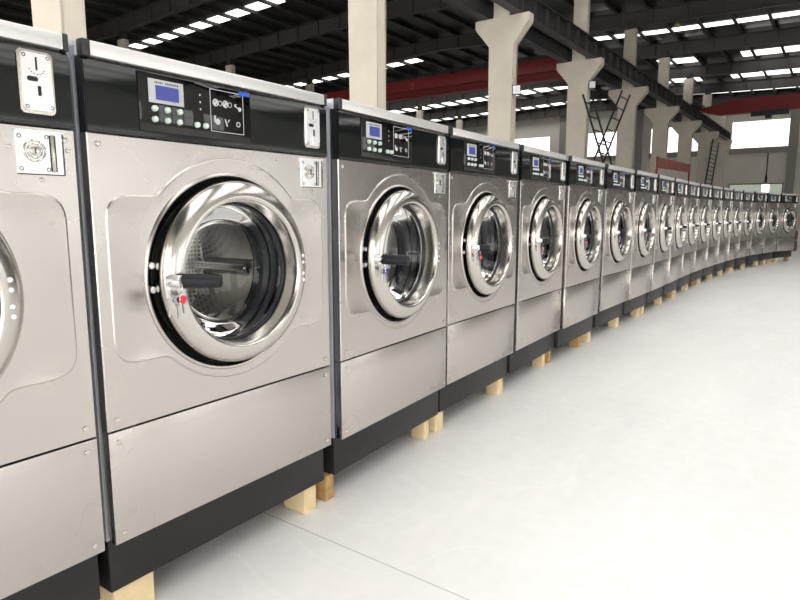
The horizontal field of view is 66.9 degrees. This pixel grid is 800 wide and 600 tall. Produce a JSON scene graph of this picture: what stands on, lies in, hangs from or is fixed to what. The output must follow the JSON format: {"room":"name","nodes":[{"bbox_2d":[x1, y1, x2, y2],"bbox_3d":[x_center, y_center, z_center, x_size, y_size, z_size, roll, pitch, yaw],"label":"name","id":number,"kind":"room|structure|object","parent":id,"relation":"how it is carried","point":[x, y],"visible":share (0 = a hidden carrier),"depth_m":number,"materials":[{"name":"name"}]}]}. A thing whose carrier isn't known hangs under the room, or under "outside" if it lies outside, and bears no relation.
{"room":"factory warehouse","nodes":[
{"label":"factory warehouse","id":0,"kind":"room"},
{"bbox_2d":[0,0,799,123],"bbox_3d":[-1.008,-12.631,27.152,57.200,1.207,60.800,6,10,36],"label":"ceiling","id":1,"kind":"structure","parent":0,"point":[215,24],"depth_m":30.60,"materials":[{"name":"black"}]},
{"bbox_2d":[86,0,212,41],"bbox_3d":[-4.909,-11.417,21.914,57.200,1.580,0.260,6,10,36],"label":"rafter","id":2,"kind":"object","parent":1,"relation":"hanging from","point":[161,9],"visible":0.42,"depth_m":26.48,"materials":[{"name":"grey paint"}]},
{"bbox_2d":[177,0,454,66],"bbox_3d":[-1.377,-12.116,26.714,57.200,1.580,0.260,6,10,36],"label":"rafter","id":3,"kind":"object","parent":1,"relation":"hanging from","point":[396,8],"visible":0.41,"depth_m":29.01,"materials":[{"name":"grey paint"}]},
{"bbox_2d":[259,0,799,84],"bbox_3d":[2.154,-12.815,31.514,57.200,1.580,0.260,6,10,36],"label":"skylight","id":4,"kind":"object","parent":1,"relation":"hanging from","point":[703,8],"visible":0.52,"depth_m":26.36,"materials":[{"name":"grey paint"}]},
{"bbox_2d":[321,26,799,93],"bbox_3d":[5.686,-13.514,36.314,57.200,1.580,0.260,6,10,36],"label":"rafter","id":5,"kind":"object","parent":1,"relation":"hanging from","point":[790,34],"visible":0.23,"depth_m":29.77,"materials":[{"name":"grey paint"}]},
{"bbox_2d":[386,55,799,110],"bbox_3d":[9.217,-14.213,41.114,57.200,1.580,0.260,6,10,36],"label":"rafter","id":6,"kind":"object","parent":1,"relation":"hanging from","point":[792,61],"visible":0.43,"depth_m":35.35,"materials":[{"name":"grey paint"}]},
{"bbox_2d":[407,75,799,119],"bbox_3d":[12.749,-14.912,45.914,57.200,1.580,0.260,6,10,36],"label":"rafter","id":7,"kind":"object","parent":1,"relation":"hanging from","point":[789,81],"visible":0.55,"depth_m":41.50,"materials":[{"name":"grey paint"}]},
{"bbox_2d":[441,91,799,127],"bbox_3d":[16.280,-15.611,50.714,57.200,1.580,0.260,6,10,36],"label":"rafter","id":8,"kind":"object","parent":1,"relation":"hanging from","point":[716,100],"visible":0.32,"depth_m":52.26,"materials":[{"name":"grey paint"}]},
{"bbox_2d":[153,230,799,599],"bbox_3d":[-1.008,-2.749,28.591,57.000,0.200,60.800,6,10,36],"label":"floor","id":9,"kind":"structure","parent":0,"point":[656,456],"depth_m":2.87,"materials":[{"name":"white concrete"}]},
{"bbox_2d":[31,0,86,40],"bbox_3d":[-4.226,-4.506,7.343,1.640,9.400,0.300,6,10,36],"label":"concrete column","id":10,"kind":"structure","parent":9,"relation":"on","point":[67,17],"depth_m":7.32,"materials":[{"name":"grey paint"}]},
{"bbox_2d":[491,0,731,139],"bbox_3d":[7.190,-8.839,21.698,0.340,0.640,60.240,6,10,36],"label":"beam","id":11,"kind":"object","parent":10,"relation":"on","point":[549,21],"visible":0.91,"depth_m":21.22,"materials":[{"name":"black metal"}]},
{"bbox_2d":[691,93,799,118],"bbox_3d":[24.453,-10.185,30.526,17.750,1.200,1.600,6,10,36],"label":"crane","id":12,"kind":"object","parent":11,"relation":"on","point":[767,106],"visible":0.88,"depth_m":33.46,"materials":[{"name":"red paint"}]},
{"bbox_2d":[117,31,128,48],"bbox_3d":[-12.589,-7.532,28.130,1.640,9.400,0.300,6,10,36],"label":"concrete column","id":13,"kind":"structure","parent":9,"relation":"on","point":[122,42],"depth_m":27.40,"materials":[{"name":"grey paint"}]},
{"bbox_2d":[99,571,154,599],"bbox_3d":[-0.916,0.961,2.011,0.130,0.118,0.140,6,10,36],"label":"wooden block","id":14,"kind":"object","parent":9,"relation":"on","point":[142,588],"visible":0.54,"depth_m":1.97,"materials":[{"name":"brown wood"}]},
{"bbox_2d":[66,37,330,592],"bbox_3d":[-0.898,0.018,2.362,1.127,1.645,0.989,6,10,34],"label":"washing machine","id":15,"kind":"object","parent":14,"relation":"on","point":[209,418],"visible":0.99,"depth_m":2.01,"materials":[{"name":"silver metal"}]},
{"bbox_2d":[167,279,186,317],"bbox_3d":[-0.672,-0.004,1.823,0.015,0.117,0.062,6,10,35],"label":"bunch","id":16,"kind":"object","parent":15,"relation":"hanging from","point":[182,299],"visible":1,"depth_m":1.82,"materials":[{"name":"silver metal"}]},
{"bbox_2d":[225,58,234,73],"bbox_3d":[-9.057,-8.232,32.930,1.640,9.400,0.300,6,10,36],"label":"concrete column","id":17,"kind":"structure","parent":9,"relation":"on","point":[230,67],"depth_m":32.20,"materials":[{"name":"grey paint"}]},
{"bbox_2d":[284,484,315,513],"bbox_3d":[-0.444,0.863,2.682,0.130,0.118,0.075,6,10,37],"label":"wooden block","id":18,"kind":"object","parent":9,"relation":"on","point":[304,502],"visible":0.69,"depth_m":2.64,"materials":[{"name":"brown wood"}]},
{"bbox_2d":[305,78,313,91],"bbox_3d":[-5.526,-8.930,37.730,1.640,9.400,0.300,6,10,36],"label":"concrete column","id":19,"kind":"structure","parent":9,"relation":"on","point":[309,86],"depth_m":37.00,"materials":[{"name":"grey paint"}]},
{"bbox_2d":[316,472,333,500],"bbox_3d":[-0.357,0.849,2.779,0.090,0.118,0.060,5,10,31],"label":"wooden block","id":20,"kind":"object","parent":9,"relation":"on","point":[325,488],"visible":0.58,"depth_m":2.75,"materials":[{"name":"brown wood"}]},
{"bbox_2d":[348,0,385,109],"bbox_3d":[-0.659,-5.212,12.191,1.640,9.400,0.300,6,10,36],"label":"concrete column","id":21,"kind":"structure","parent":9,"relation":"on","point":[366,18],"depth_m":12.08,"materials":[{"name":"grey paint"}]},
{"bbox_2d":[416,106,422,118],"bbox_3d":[1.537,-10.328,47.330,1.640,9.400,0.300,6,10,36],"label":"concrete column","id":22,"kind":"structure","parent":9,"relation":"on","point":[419,114],"depth_m":46.61,"materials":[{"name":"grey paint"}]},
{"bbox_2d":[411,420,428,439],"bbox_3d":[0.116,0.742,3.511,0.090,0.118,0.050,6,10,35],"label":"wooden block","id":23,"kind":"object","parent":9,"relation":"on","point":[421,431],"visible":0.66,"depth_m":3.49,"materials":[{"name":"brown wood"}]},
{"bbox_2d":[323,97,449,474],"bbox_3d":[-0.310,-0.105,3.205,1.160,1.645,0.989,5,10,32],"label":"washing machine","id":24,"kind":"object","parent":23,"relation":"on","point":[387,171],"visible":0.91,"depth_m":2.86,"materials":[{"name":"silver metal"}]},
{"bbox_2d":[379,258,387,282],"bbox_3d":[-0.072,-0.130,2.686,0.015,0.117,0.062,5,10,32],"label":"bunch","id":25,"kind":"object","parent":24,"relation":"hanging from","point":[385,271],"visible":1,"depth_m":2.68,"materials":[{"name":"silver metal"}]},
{"bbox_2d":[428,411,442,432],"bbox_3d":[0.198,0.722,3.650,0.090,0.118,0.100,5,10,33],"label":"wooden block","id":26,"kind":"object","parent":9,"relation":"on","point":[436,422],"visible":0.47,"depth_m":3.61,"materials":[{"name":"brown wood"}]},
{"bbox_2d":[456,116,462,129],"bbox_3d":[5.069,-11.027,52.130,1.640,9.400,0.300,6,10,36],"label":"concrete column","id":27,"kind":"structure","parent":9,"relation":"on","point":[459,122],"depth_m":51.44,"materials":[{"name":"grey paint"}]},
{"bbox_2d":[486,378,502,394],"bbox_3d":[0.684,0.615,4.383,0.090,0.118,0.090,6,10,34],"label":"wooden block","id":28,"kind":"object","parent":9,"relation":"on","point":[495,388],"visible":0.7,"depth_m":4.35,"materials":[{"name":"brown wood"}]},
{"bbox_2d":[438,127,519,411],"bbox_3d":[0.212,-0.232,4.074,1.103,1.645,0.989,5,10,33],"label":"washing machine","id":29,"kind":"object","parent":28,"relation":"on","point":[483,172],"visible":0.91,"depth_m":3.76,"materials":[{"name":"silver metal"}]},
{"bbox_2d":[476,247,481,265],"bbox_3d":[0.463,-0.253,3.535,0.015,0.117,0.062,5,10,33],"label":"keys","id":30,"kind":"object","parent":29,"relation":"hanging from","point":[479,255],"visible":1,"depth_m":3.54,"materials":[{"name":"silver metal"}]},
{"bbox_2d":[475,3,533,141],"bbox_3d":[2.873,-5.910,16.991,1.640,9.400,0.300,6,10,36],"label":"concrete column","id":31,"kind":"structure","parent":9,"relation":"on","point":[503,33],"depth_m":16.80,"materials":[{"name":"grey paint"}]},
{"bbox_2d":[512,85,520,95],"bbox_3d":[3.223,-5.792,16.731,0.226,0.248,0.225,2,9,13],"label":"floodlight","id":32,"kind":"object","parent":31,"relation":"attached to","point":[516,89],"visible":1,"depth_m":16.63,"materials":[{"name":"grey paint"}]},
{"bbox_2d":[532,354,544,367],"bbox_3d":[1.175,0.505,5.139,0.090,0.118,0.060,6,10,36],"label":"wooden block","id":33,"kind":"object","parent":9,"relation":"on","point":[538,362],"visible":0.67,"depth_m":5.11,"materials":[{"name":"brown wood"}]},
{"bbox_2d":[545,350,550,362],"bbox_3d":[1.265,0.483,5.291,0.090,0.118,0.070,5,10,32],"label":"wooden block","id":34,"kind":"object","parent":9,"relation":"on","point":[548,354],"visible":0.28,"depth_m":5.25,"materials":[{"name":"brown wood"}]},
{"bbox_2d":[506,144,567,372],"bbox_3d":[0.780,-0.358,4.942,1.103,1.645,0.989,5,10,33],"label":"washing machine","id":35,"kind":"object","parent":34,"relation":"on","point":[542,173],"visible":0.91,"depth_m":4.60,"materials":[{"name":"silver metal"}]},
{"bbox_2d":[569,337,579,347],"bbox_3d":[1.698,0.397,5.880,0.090,0.118,0.060,6,10,37],"label":"wooden block","id":36,"kind":"object","parent":9,"relation":"on","point":[575,343],"visible":0.51,"depth_m":5.85,"materials":[{"name":"brown wood"}]},
{"bbox_2d":[556,0,603,158],"bbox_3d":[6.404,-6.609,21.791,1.640,9.400,0.300,6,10,36],"label":"concrete column","id":37,"kind":"structure","parent":9,"relation":"on","point":[577,73],"depth_m":21.56,"materials":[{"name":"grey paint"}]},
{"bbox_2d":[589,81,595,88],"bbox_3d":[6.779,-7.577,21.355,0.226,0.248,0.225,2,9,13],"label":"floodlight","id":38,"kind":"object","parent":37,"relation":"attached to","point":[592,84],"visible":1,"depth_m":21.25,"materials":[{"name":"grey paint"}]},
{"bbox_2d":[580,331,590,342],"bbox_3d":[1.867,0.364,6.111,0.090,0.118,0.090,6,10,34],"label":"wooden block","id":39,"kind":"object","parent":9,"relation":"on","point":[586,337],"visible":0.57,"depth_m":6.07,"materials":[{"name":"brown wood"}]},
{"bbox_2d":[554,155,605,347],"bbox_3d":[1.369,-0.480,5.778,1.103,1.645,0.989,6,10,34],"label":"washing machine","id":40,"kind":"object","parent":39,"relation":"on","point":[584,187],"visible":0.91,"depth_m":5.41,"materials":[{"name":"silver metal"}]},
{"bbox_2d":[582,94,612,164],"bbox_3d":[7.839,-4.468,22.378,0.070,5.046,6.877,6,10,36],"label":"ladder","id":41,"kind":"object","parent":9,"relation":"on","point":[583,96],"visible":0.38,"depth_m":20.60,"materials":[{"name":"grey metal"}]},
{"bbox_2d":[593,90,630,161],"bbox_3d":[7.063,-4.824,21.677,0.070,5.948,7.123,6,10,36],"label":"ladder","id":42,"kind":"object","parent":9,"relation":"on","point":[615,107],"visible":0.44,"depth_m":22.73,"materials":[{"name":"grey metal"}]},
{"bbox_2d":[608,317,618,326],"bbox_3d":[2.440,0.246,6.920,0.090,0.118,0.090,7,11,38],"label":"wooden block","id":43,"kind":"object","parent":9,"relation":"on","point":[613,323],"visible":0.69,"depth_m":6.88,"materials":[{"name":"brown wood"}]},
{"bbox_2d":[592,164,634,327],"bbox_3d":[2.001,-0.612,6.686,1.103,1.645,0.989,6,10,35],"label":"washing machine","id":44,"kind":"object","parent":43,"relation":"on","point":[618,191],"visible":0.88,"depth_m":6.32,"materials":[{"name":"silver metal"}]},
{"bbox_2d":[608,19,648,168],"bbox_3d":[9.936,-7.308,26.591,1.640,9.400,0.300,6,10,36],"label":"concrete column","id":45,"kind":"structure","parent":9,"relation":"on","point":[626,131],"depth_m":26.31,"materials":[{"name":"grey paint"}]},
{"bbox_2d":[630,307,639,316],"bbox_3d":[2.951,0.146,7.604,0.090,0.118,0.070,7,11,38],"label":"wooden block","id":46,"kind":"object","parent":9,"relation":"on","point":[635,313],"visible":0.68,"depth_m":7.57,"materials":[{"name":"brown wood"}]},
{"bbox_2d":[639,305,643,314],"bbox_3d":[3.078,0.121,7.780,0.090,0.118,0.090,6,10,36],"label":"wooden block","id":47,"kind":"object","parent":9,"relation":"on","point":[641,309],"visible":0.44,"depth_m":7.73,"materials":[{"name":"brown wood"}]},
{"bbox_2d":[623,170,657,314],"bbox_3d":[2.593,-0.728,7.482,1.103,1.645,0.989,6,10,35],"label":"washing machine","id":48,"kind":"object","parent":47,"relation":"on","point":[645,184],"visible":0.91,"depth_m":7.12,"materials":[{"name":"silver metal"}]},
{"bbox_2d":[654,296,661,304],"bbox_3d":[3.661,0.001,8.601,0.090,0.118,0.090,5,10,32],"label":"wooden block","id":49,"kind":"object","parent":9,"relation":"on","point":[657,301],"visible":0.66,"depth_m":8.56,"materials":[{"name":"brown wood"}]},
{"bbox_2d":[646,174,674,303],"bbox_3d":[3.181,-0.846,8.296,1.103,1.645,0.989,6,10,34],"label":"washing machine","id":50,"kind":"object","parent":49,"relation":"on","point":[665,184],"visible":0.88,"depth_m":7.92,"materials":[{"name":"silver metal"}]},
{"bbox_2d":[644,50,679,175],"bbox_3d":[13.467,-8.007,31.391,1.640,9.400,0.300,6,10,36],"label":"concrete column","id":51,"kind":"structure","parent":9,"relation":"on","point":[660,116],"depth_m":31.10,"materials":[{"name":"grey paint"}]},
{"bbox_2d":[442,0,714,140],"bbox_3d":[6.381,-8.924,22.281,0.340,0.640,60.240,6,10,36],"label":"runway","id":52,"kind":"object","parent":51,"relation":"on","point":[482,10],"visible":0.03,"depth_m":20.26,"materials":[{"name":"grey paint"}]},
{"bbox_2d":[323,58,563,103],"bbox_3d":[0.446,-10.189,29.439,18.700,0.840,3.200,6,10,36],"label":"crane","id":53,"kind":"object","parent":52,"relation":"on","point":[544,70],"visible":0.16,"depth_m":27.59,"materials":[{"name":"red metal"}]},
{"bbox_2d":[664,291,671,298],"bbox_3d":[4.079,-0.087,9.204,0.090,0.118,0.060,6,10,36],"label":"wooden block","id":54,"kind":"object","parent":9,"relation":"on","point":[669,295],"visible":0.55,"depth_m":9.18,"materials":[{"name":"brown wood"}]},
{"bbox_2d":[655,156,689,180],"bbox_3d":[9.488,-3.320,21.099,0.060,3.090,4.920,6,10,36],"label":"banner","id":55,"kind":"object","parent":9,"relation":"on","point":[662,163],"visible":0.42,"depth_m":20.45,"materials":[{"name":"red fabric"}]},
{"bbox_2d":[681,283,687,289],"bbox_3d":[4.795,-0.232,10.199,0.090,0.118,0.100,6,10,34],"label":"wooden block","id":56,"kind":"object","parent":9,"relation":"on","point":[684,287],"visible":0.64,"depth_m":10.16,"materials":[{"name":"brown wood"}]},
{"bbox_2d":[677,181,699,287],"bbox_3d":[4.336,-1.084,9.930,1.103,1.645,0.989,6,10,35],"label":"washing machine","id":57,"kind":"object","parent":56,"relation":"on","point":[693,190],"visible":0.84,"depth_m":9.58,"materials":[{"name":"silver metal"}]},
{"bbox_2d":[671,72,701,180],"bbox_3d":[16.998,-8.706,36.191,1.640,9.400,0.300,6,10,36],"label":"concrete column","id":58,"kind":"structure","parent":9,"relation":"on","point":[685,129],"depth_m":35.89,"materials":[{"name":"grey paint"}]},
{"bbox_2d":[690,280,696,285],"bbox_3d":[5.231,-0.317,10.786,0.090,0.118,0.060,5,10,33],"label":"wooden block","id":59,"kind":"object","parent":9,"relation":"on","point":[693,283],"visible":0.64,"depth_m":10.76,"materials":[{"name":"brown wood"}]},
{"bbox_2d":[693,89,718,184],"bbox_3d":[20.530,-9.405,40.991,1.640,9.400,0.300,6,10,36],"label":"concrete column","id":60,"kind":"structure","parent":9,"relation":"on","point":[704,138],"depth_m":40.74,"materials":[{"name":"grey paint"}]},
{"bbox_2d":[704,139,719,185],"bbox_3d":[20.207,-7.505,39.703,0.100,6.060,5.854,6,10,36],"label":"ladder","id":61,"kind":"object","parent":9,"relation":"on","point":[717,147],"visible":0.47,"depth_m":40.00,"materials":[{"name":"grey metal"}]},
{"bbox_2d":[712,102,731,186],"bbox_3d":[24.061,-10.104,45.791,1.640,9.400,0.300,6,10,36],"label":"concrete column","id":62,"kind":"structure","parent":9,"relation":"on","point":[724,144],"depth_m":45.53,"materials":[{"name":"grey paint"}]},
{"bbox_2d":[792,231,797,250],"bbox_3d":[13.064,-2.055,20.839,1.000,0.660,0.800,6,10,36],"label":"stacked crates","id":63,"kind":"object","parent":9,"relation":"on","point":[796,232],"visible":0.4,"depth_m":20.28,"materials":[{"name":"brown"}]},
{"bbox_2d":[463,91,799,229],"bbox_3d":[16.841,-11.526,52.087,56.600,10.400,0.250,6,10,36],"label":"wall","id":64,"kind":"structure","parent":0,"point":[738,168],"depth_m":46.20,"materials":[{"name":"paint"}]},
{"bbox_2d":[515,137,549,150],"bbox_3d":[11.920,-13.570,55.260,3.800,2.370,0.250,6,10,36],"label":"window","id":65,"kind":"structure","parent":64,"relation":"in","point":[543,143],"depth_m":54.89,"materials":[{"name":"white glass"}]},
{"bbox_2d":[559,115,566,154],"bbox_3d":[14.329,-11.361,53.603,0.560,9.635,0.320,6,10,36],"label":"trim","id":66,"kind":"structure","parent":64,"relation":"attached to","point":[562,135],"depth_m":53.02,"materials":[{"name":"grey"}]},
{"bbox_2d":[587,132,616,160],"bbox_3d":[17.215,-13.014,51.445,3.100,2.370,0.250,6,10,36],"label":"window","id":67,"kind":"structure","parent":64,"relation":"in","point":[592,146],"depth_m":51.55,"materials":[{"name":"white glass"}]},
{"bbox_2d":[633,110,643,170],"bbox_3d":[19.503,-10.768,49.883,0.560,9.535,0.320,6,10,36],"label":"trim","id":68,"kind":"structure","parent":64,"relation":"attached to","point":[640,113],"depth_m":49.40,"materials":[{"name":"grey"}]},
{"bbox_2d":[648,127,697,158],"bbox_3d":[21.843,-12.529,48.111,3.850,2.370,0.250,6,10,36],"label":"window","id":69,"kind":"structure","parent":64,"relation":"in","point":[673,136],"depth_m":48.22,"materials":[{"name":"white glass"}]},
{"bbox_2d":[728,153,783,192],"bbox_3d":[26.554,-8.111,45.292,3.600,5.600,0.245,6,10,36],"label":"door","id":70,"kind":"structure","parent":64,"relation":"in","point":[766,187],"depth_m":45.03,"materials":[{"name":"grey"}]},
{"bbox_2d":[729,119,789,154],"bbox_3d":[26.646,-12.035,44.650,4.070,2.350,0.250,6,10,36],"label":"window","id":71,"kind":"structure","parent":64,"relation":"in","point":[766,136],"depth_m":44.71,"materials":[{"name":"white glass"}]},
{"bbox_2d":[784,110,799,193],"bbox_3d":[28.194,-9.639,43.654,0.560,9.096,0.320,6,10,36],"label":"trim","id":72,"kind":"structure","parent":64,"relation":"attached to","point":[795,114],"depth_m":43.38,"materials":[{"name":"grey"}]},
{"bbox_3d":[-1.095,0.997,1.760,0.130,0.118,0.100,6,10,34],"label":"wooden block","id":73,"kind":"object","parent":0,"visible":0},
{"bbox_2d":[0,19,104,599],"bbox_3d":[-1.482,0.138,1.537,1.127,1.645,0.989,6,10,34],"label":"washing machine","id":74,"kind":"object","parent":73,"relation":"on","point":[52,531],"visible":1,"depth_m":1.61,"materials":[{"name":"silver metal"}]},
{"bbox_3d":[4.225,-0.116,9.404,0.090,0.118,0.100,6,10,36],"label":"wooden block","id":75,"kind":"object","parent":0,"visible":0},
{"bbox_2d":[663,178,687,295],"bbox_3d":[3.751,-0.964,9.101,1.103,1.645,0.989,6,10,34],"label":"washing machine","id":76,"kind":"object","parent":75,"relation":"on","point":[680,186],"visible":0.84,"depth_m":8.74,"materials":[{"name":"silver metal"}]},
{"bbox_3d":[5.400,-0.348,10.997,0.090,0.118,0.090,6,10,36],"label":"wooden block","id":77,"kind":"object","parent":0,"visible":0},
{"bbox_2d":[690,183,711,281],"bbox_3d":[4.943,-1.203,10.749,1.103,1.645,0.989,6,10,36],"label":"washing machine","id":78,"kind":"object","parent":77,"relation":"on","point":[705,192],"visible":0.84,"depth_m":10.39,"materials":[{"name":"silver metal"}]},
{"label":"wooden block","id":79,"kind":"object","parent":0,"visible":0},
{"bbox_2d":[702,186,722,276],"bbox_3d":[5.552,-1.318,11.533,1.103,1.645,0.989,6,10,37],"label":"washing machine","id":80,"kind":"object","parent":79,"relation":"on","point":[716,195],"visible":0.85,"depth_m":11.18,"materials":[{"name":"silver metal"}]},
{"bbox_3d":[6.627,-0.573,12.545,0.090,0.118,0.090,6,10,34],"label":"wooden block","id":81,"kind":"object","parent":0,"visible":0},
{"bbox_2d":[714,187,732,272],"bbox_3d":[6.168,-1.430,12.307,1.103,1.645,0.989,6,10,37],"label":"washing machine","id":82,"kind":"object","parent":81,"relation":"on","point":[727,196],"visible":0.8,"depth_m":11.95,"materials":[{"name":"silver metal"}]},
{"bbox_3d":[7.291,-0.690,13.346,0.090,0.118,0.090,6,10,36],"label":"wooden block","id":83,"kind":"object","parent":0,"visible":0},
{"bbox_2d":[724,189,742,268],"bbox_3d":[6.799,-1.542,13.076,1.103,1.645,0.989,7,11,38],"label":"washing machine","id":84,"kind":"object","parent":83,"relation":"on","point":[737,194],"visible":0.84,"depth_m":12.71,"materials":[{"name":"silver metal"}]},
{"bbox_3d":[7.961,-0.797,14.084,0.090,0.118,0.090,8,11,42],"label":"wooden block","id":85,"kind":"object","parent":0,"visible":0},
{"bbox_2d":[734,190,754,265],"bbox_3d":[7.474,-1.655,13.850,1.103,1.645,0.989,7,11,41],"label":"washing machine","id":86,"kind":"object","parent":85,"relation":"on","point":[748,196],"visible":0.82,"depth_m":13.49,"materials":[{"name":"silver metal"}]},
{"bbox_3d":[8.700,-0.904,14.816,0.090,0.118,0.090,-8,11,-42],"label":"wooden block","id":87,"kind":"object","parent":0,"visible":0},
{"bbox_2d":[746,191,767,262],"bbox_3d":[8.208,-1.766,14.610,1.103,1.645,0.989,8,12,44],"label":"washing machine","id":88,"kind":"object","parent":87,"relation":"on","point":[760,198],"visible":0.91,"depth_m":14.25,"materials":[{"name":"silver metal"}]},
{"bbox_3d":[9.455,-1.005,15.513,0.110,0.118,0.090,-7,11,-41],"label":"wooden block","id":89,"kind":"object","parent":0,"visible":0},
{"bbox_2d":[759,192,780,259],"bbox_3d":[8.975,-1.872,15.337,0.989,1.645,1.103,-8,11,-43],"label":"washing machine","id":90,"kind":"object","parent":89,"relation":"on","point":[773,199],"visible":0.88,"depth_m":14.97,"materials":[{"name":"silver metal"}]},
{"bbox_3d":[10.279,-1.094,16.119,0.100,0.118,0.090,-5,10,-33],"label":"wooden block","id":91,"kind":"object","parent":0,"visible":0},
{"bbox_2d":[773,193,798,257],"bbox_3d":[9.817,-1.970,16.014,0.989,1.645,1.103,-6,10,-35],"label":"washing machine","id":92,"kind":"object","parent":91,"relation":"on","point":[788,208],"visible":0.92,"depth_m":15.67,"materials":[{"name":"silver metal"}]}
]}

